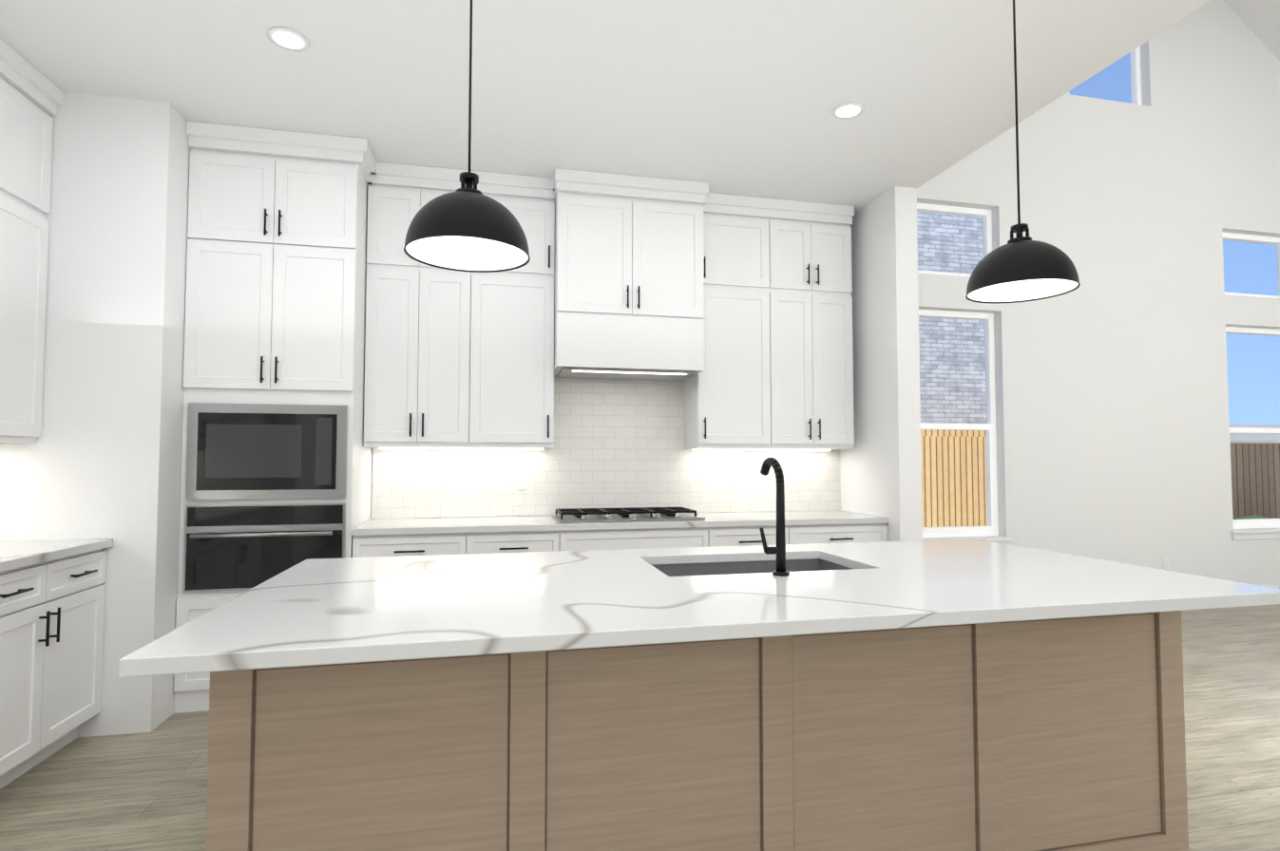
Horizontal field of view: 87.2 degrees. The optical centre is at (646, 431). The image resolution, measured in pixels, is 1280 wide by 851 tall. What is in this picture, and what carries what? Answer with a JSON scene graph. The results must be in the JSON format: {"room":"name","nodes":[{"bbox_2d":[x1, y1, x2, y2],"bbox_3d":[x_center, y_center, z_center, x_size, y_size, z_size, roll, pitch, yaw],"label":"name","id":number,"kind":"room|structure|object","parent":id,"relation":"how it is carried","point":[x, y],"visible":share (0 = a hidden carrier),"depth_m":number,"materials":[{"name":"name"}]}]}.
{"room":"kitchen","nodes":[
{"label":"kitchen","id":0,"kind":"room"},
{"bbox_2d":[0,92,191,738],"bbox_3d":[-2.880,-0.078,3.711,0.815,3.060,1.100,1,-2,-13],"label":"wall","id":1,"kind":"structure","parent":0,"point":[101,458],"depth_m":3.23,"materials":[{"name":"white paint"}]},
{"bbox_2d":[0,57,60,443],"bbox_3d":[-2.893,-0.771,2.719,0.327,1.620,0.879,1,-2,-13],"label":"upper cabinet","id":2,"kind":"object","parent":1,"relation":"attached to","point":[26,123],"depth_m":3.02,"materials":[{"name":"white wood"}]},
{"bbox_2d":[371,465,826,519],"bbox_3d":[-0.585,-0.037,4.673,4.090,3.060,0.250,1,-2,-13],"label":"wall","id":3,"kind":"structure","parent":0,"point":[518,516],"depth_m":4.38,"materials":[{"name":"white paint"}]},
{"bbox_2d":[363,170,474,451],"bbox_3d":[-1.404,-0.708,4.205,0.600,1.620,0.347,1,-2,-13],"label":"upper cabinet","id":4,"kind":"object","parent":3,"relation":"attached to","point":[419,366],"depth_m":4.03,"materials":[{"name":"white wood"}]},
{"bbox_2d":[470,181,557,451],"bbox_3d":[-0.863,-0.703,4.329,0.510,1.620,0.347,1,-2,-13],"label":"upper cabinet","id":5,"kind":"object","parent":3,"relation":"attached to","point":[514,381],"depth_m":4.17,"materials":[{"name":"white wood"}]},
{"bbox_2d":[371,348,840,519],"bbox_3d":[-0.149,0.030,4.635,3.253,1.078,0.010,1,-2,-13],"label":"backsplash","id":6,"kind":"structure","parent":3,"relation":"attached to","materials":[{"name":"tile"}]},
{"bbox_2d":[554,177,706,318],"bbox_3d":[-0.141,-1.108,4.440,0.934,0.800,0.487,1,-2,-13],"label":"upper cabinet","id":7,"kind":"object","parent":3,"relation":"attached to","point":[628,249],"depth_m":4.20,"materials":[{"name":"white wood"}]},
{"bbox_2d":[554,310,706,382],"bbox_3d":[-0.141,-0.543,4.416,0.934,0.328,0.488,1,-2,-13],"label":"range hood","id":8,"kind":"object","parent":3,"relation":"attached to","point":[624,362],"depth_m":4.19,"materials":[{"name":"white wood"}]},
{"bbox_2d":[679,200,774,451],"bbox_3d":[0.550,-0.689,4.653,0.510,1.620,0.347,1,-2,-13],"label":"upper cabinet","id":9,"kind":"object","parent":3,"relation":"attached to","point":[730,408],"depth_m":4.50,"materials":[{"name":"white wood"}]},
{"bbox_2d":[770,208,854,451],"bbox_3d":[1.098,-0.684,4.779,0.615,1.620,0.347,1,-2,-13],"label":"upper cabinet","id":10,"kind":"object","parent":3,"relation":"attached to","point":[813,359],"depth_m":4.62,"materials":[{"name":"white wood"}]},
{"bbox_2d":[0,0,1211,213],"bbox_3d":[0.011,-3.375,0.305,5.265,3.240,9.300,1,-2,-13],"label":"ceiling","id":11,"kind":"structure","parent":0,"point":[735,97],"depth_m":3.08,"materials":[{"name":"paint"}]},
{"bbox_2d":[267,27,309,51],"bbox_3d":[-1.500,-1.642,2.821,0.160,0.006,0.160,1,-2,-13],"label":"recessed light","id":12,"kind":"object","parent":11,"relation":"in","point":[287,39],"visible":1,"depth_m":2.82,"materials":[{"name":"white plastic"}]},
{"bbox_2d":[403,0,530,272],"bbox_3d":[-0.451,-1.067,1.730,0.308,1.247,0.308,1,-2,-13],"label":"pendant light","id":13,"kind":"object","parent":11,"relation":"hanging from","point":[468,226],"visible":1,"depth_m":1.67,"materials":[{"name":"black metal"}]},
{"bbox_2d":[831,102,864,119],"bbox_3d":[1.019,-1.618,3.399,0.160,0.006,0.160,1,-2,-13],"label":"recessed light","id":14,"kind":"object","parent":11,"relation":"in","point":[847,110],"visible":1,"depth_m":3.40,"materials":[{"name":"white plastic"}]},
{"bbox_2d":[965,0,1080,304],"bbox_3d":[1.153,-1.052,2.098,0.308,1.247,0.308,1,-2,-13],"label":"pendant light","id":15,"kind":"object","parent":11,"relation":"hanging from","point":[1019,268],"visible":1,"depth_m":2.03,"materials":[{"name":"black metal"}]},
{"bbox_2d":[0,604,1279,850],"bbox_3d":[3.347,1.393,0.860,12.305,0.120,9.680,1,-2,-13],"label":"floor","id":16,"kind":"structure","parent":0,"point":[129,792],"depth_m":2.77,"materials":[{"name":"brown wood"}]},
{"bbox_2d":[0,547,108,789],"bbox_3d":[-2.757,0.969,2.677,0.606,0.880,0.879,1,-2,-13],"label":"base cabinet","id":17,"kind":"object","parent":16,"relation":"on","point":[51,614],"depth_m":2.78,"materials":[{"name":"white wood"}]},
{"bbox_2d":[0,539,113,573],"bbox_3d":[-2.646,0.491,2.271,0.633,0.038,1.758,1,-2,-13],"label":"countertop","id":18,"kind":"structure","parent":17,"relation":"on","point":[14,555],"depth_m":2.84,"materials":[{"name":"white stone"}]},
{"bbox_2d":[173,132,375,713],"bbox_3d":[-2.072,-0.036,3.873,0.828,2.990,0.639,1,-2,-13],"label":"tall cabinet","id":19,"kind":"object","parent":16,"relation":"on","point":[277,468],"depth_m":3.59,"materials":[{"name":"white wood"}]},
{"bbox_2d":[185,402,348,500],"bbox_3d":[-2.004,0.108,3.569,0.768,0.505,0.029,1,-2,-13],"label":"microwave","id":20,"kind":"object","parent":19,"relation":"in","point":[235,451],"depth_m":3.56,"materials":[{"name":"silver metal"}]},
{"bbox_2d":[352,534,470,557],"bbox_3d":[-1.375,1.025,4.002,0.600,0.880,0.612,1,-2,-13],"label":"base cabinet","id":21,"kind":"object","parent":16,"relation":"on","point":[363,545],"depth_m":3.72,"materials":[{"name":"white wood"}]},
{"bbox_2d":[470,531,561,554],"bbox_3d":[-0.827,1.030,4.128,0.524,0.880,0.612,1,-2,-13],"label":"base cabinet","id":22,"kind":"object","parent":16,"relation":"on","point":[516,542],"depth_m":3.85,"materials":[{"name":"white wood"}]},
{"bbox_2d":[561,527,713,551],"bbox_3d":[-0.129,1.037,4.288,0.908,0.880,0.612,1,-2,-13],"label":"base cabinet","id":23,"kind":"object","parent":16,"relation":"on","point":[671,537],"depth_m":4.01,"materials":[{"name":"white wood"}]},
{"bbox_2d":[352,508,888,534],"bbox_3d":[-0.080,0.577,4.311,3.253,0.038,0.628,1,-2,-13],"label":"countertop","id":24,"kind":"structure","parent":23,"relation":"on","point":[625,521],"depth_m":4.11,"materials":[{"name":"white stone"}]},
{"bbox_2d":[551,506,705,523],"bbox_3d":[-0.131,0.532,4.327,0.910,0.048,0.480,1,-2,-13],"label":"cooktop","id":25,"kind":"object","parent":24,"relation":"in","point":[625,514],"depth_m":4.22,"materials":[{"name":"black metal"}]},
{"bbox_2d":[205,612,1195,850],"bbox_3d":[0.259,0.953,2.338,2.864,0.884,0.994,1,-2,-13],"label":"kitchen island","id":26,"kind":"object","parent":16,"relation":"on","point":[970,695],"depth_m":1.85,"materials":[{"name":"beige wood"}]},
{"bbox_2d":[118,538,1279,677],"bbox_3d":[0.282,0.487,2.228,2.916,0.035,1.309,1,-2,-13],"label":"island countertop","id":27,"kind":"structure","parent":26,"relation":"on","point":[343,611],"depth_m":1.81,"materials":[{"name":"white stone"}]},
{"bbox_2d":[654,555,848,574],"bbox_3d":[0.393,0.621,2.463,0.772,0.237,0.472,1,-2,-13],"label":"sink","id":28,"kind":"object","parent":27,"relation":"in","point":[763,563],"depth_m":2.70,"materials":[{"name":"grey metal"}]},
{"bbox_2d":[757,457,795,574],"bbox_3d":[0.402,0.281,2.246,0.101,0.377,0.172,1,-2,-13],"label":"faucet","id":29,"kind":"object","parent":27,"relation":"on","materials":[{"name":"black metal"}]},
{"bbox_2d":[713,527,793,547],"bbox_3d":[0.571,1.044,4.449,0.528,0.880,0.612,1,-2,-13],"label":"base cabinet","id":30,"kind":"object","parent":16,"relation":"on","point":[722,536],"depth_m":4.17,"materials":[{"name":"white wood"}]},
{"bbox_2d":[793,523,887,544],"bbox_3d":[1.166,1.050,4.585,0.693,0.880,0.612,1,-2,-13],"label":"base cabinet","id":31,"kind":"object","parent":16,"relation":"on","point":[831,533],"depth_m":4.31,"materials":[{"name":"white wood"}]},
{"bbox_2d":[840,186,922,541],"bbox_3d":[1.570,-0.033,4.784,0.160,3.060,1.000,1,-2,-13],"label":"wall","id":32,"kind":"structure","parent":0,"point":[881,468],"depth_m":4.41,"materials":[{"name":"white paint"}]},
{"bbox_2d":[917,0,1279,589],"bbox_3d":[4.852,-1.595,6.198,7.040,6.300,0.202,1,-2,-13],"label":"wall","id":33,"kind":"structure","parent":0,"point":[1112,412],"depth_m":5.97,"materials":[{"name":"white paint"}]},
{"bbox_2d":[917,203,992,276],"bbox_3d":[2.515,-1.597,5.698,0.915,0.619,0.060,1,-2,-13],"label":"window","id":34,"kind":"structure","parent":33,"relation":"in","point":[983,215],"depth_m":5.73,"materials":[{"name":"white plastic"}]},
{"bbox_2d":[918,309,998,538],"bbox_3d":[2.516,-0.065,5.628,0.915,1.891,0.072,1,-2,-13],"label":"window","id":35,"kind":"structure","parent":33,"relation":"in","point":[991,528],"depth_m":5.67,"materials":[{"name":"white plastic"}]},
{"bbox_2d":[926,537,1012,544],"bbox_3d":[2.535,0.922,5.504,0.989,0.083,0.120,1,-2,-13],"label":"sill","id":36,"kind":"structure","parent":33,"relation":"attached to","point":[1005,541],"depth_m":5.54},
{"bbox_2d":[1071,45,1141,104],"bbox_3d":[4.128,-3.421,6.146,0.886,0.931,0.060,1,-2,-13],"label":"window","id":37,"kind":"structure","parent":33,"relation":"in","point":[1136,75],"depth_m":6.21,"materials":[{"name":"white plastic"}]},
{"bbox_2d":[1163,556,1169,570],"bbox_3d":[4.588,1.169,5.934,0.070,0.115,0.008,1,-2,-13],"label":"outlet","id":38,"kind":"object","parent":33,"relation":"attached to","point":[1166,563],"visible":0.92,"depth_m":5.93,"materials":[{"name":"white paint"}]},
{"bbox_2d":[1222,232,1279,298],"bbox_3d":[5.768,-1.566,6.445,0.919,0.619,0.060,1,-2,-13],"label":"window","id":39,"kind":"structure","parent":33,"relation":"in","point":[1251,238],"depth_m":6.45,"materials":[{"name":"white plastic"}]},
{"bbox_2d":[1225,326,1279,529],"bbox_3d":[5.770,-0.033,6.374,0.919,1.891,0.072,1,-2,-13],"label":"window","id":40,"kind":"structure","parent":33,"relation":"in","point":[1257,524],"depth_m":6.34,"materials":[{"name":"white plastic"}]},
{"bbox_2d":[1230,529,1279,540],"bbox_3d":[5.788,0.953,6.250,0.993,0.083,0.120,1,-2,-13],"label":"sill","id":41,"kind":"structure","parent":33,"relation":"attached to","point":[1255,534],"depth_m":6.16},
{"bbox_2d":[1223,0,1279,61],"bbox_3d":[5.890,-3.509,1.754,7.040,2.909,9.480,1,-2,-13],"label":"ceiling","id":42,"kind":"structure","parent":0,"point":[1260,19],"depth_m":6.32,"materials":[{"name":"paint"}]},
{"label":"outside","id":43,"kind":"structure","parent":0,"visible":0},
{"bbox_3d":[4.590,2.702,23.796,42.000,0.200,34.500,1,-2,-13],"label":"ground","id":44,"kind":"structure","parent":43,"visible":0},
{"bbox_2d":[917,210,986,423],"bbox_3d":[0.968,-2.898,8.514,8.000,9.900,0.300,1,-2,-13],"label":"brick","id":45,"kind":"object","parent":44,"relation":"on","point":[929,233],"depth_m":9.01,"materials":[{"name":"grey brick"}]},
{"bbox_2d":[920,429,987,527],"bbox_3d":[4.072,1.007,7.835,2.980,2.040,0.070,1,-2,-13],"label":"fence","id":46,"kind":"object","parent":44,"relation":"on","point":[934,468],"depth_m":7.72,"materials":[{"name":"brown wood"}]},
{"bbox_2d":[1234,515,1268,519],"bbox_3d":[7.829,1.481,8.282,2.148,1.117,0.980,1,-2,-13],"label":"shrub","id":47,"kind":"object","parent":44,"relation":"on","point":[1252,517],"depth_m":8.29,"materials":[{"name":"green plant"}]},
{"bbox_2d":[1229,423,1279,443],"bbox_3d":[13.200,1.113,18.756,16.100,2.750,6.300,1,-2,-13],"label":"house","id":48,"kind":"structure","parent":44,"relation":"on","point":[1267,437],"depth_m":16.70,"materials":[{"name":"white"}]},
{"bbox_2d":[1230,442,1279,519],"bbox_3d":[10.145,1.141,9.600,9.550,1.920,0.040,1,-2,-13],"label":"fence","id":49,"kind":"object","parent":44,"relation":"on","point":[1241,452],"depth_m":9.18,"materials":[{"name":"brown wood"}]}
]}

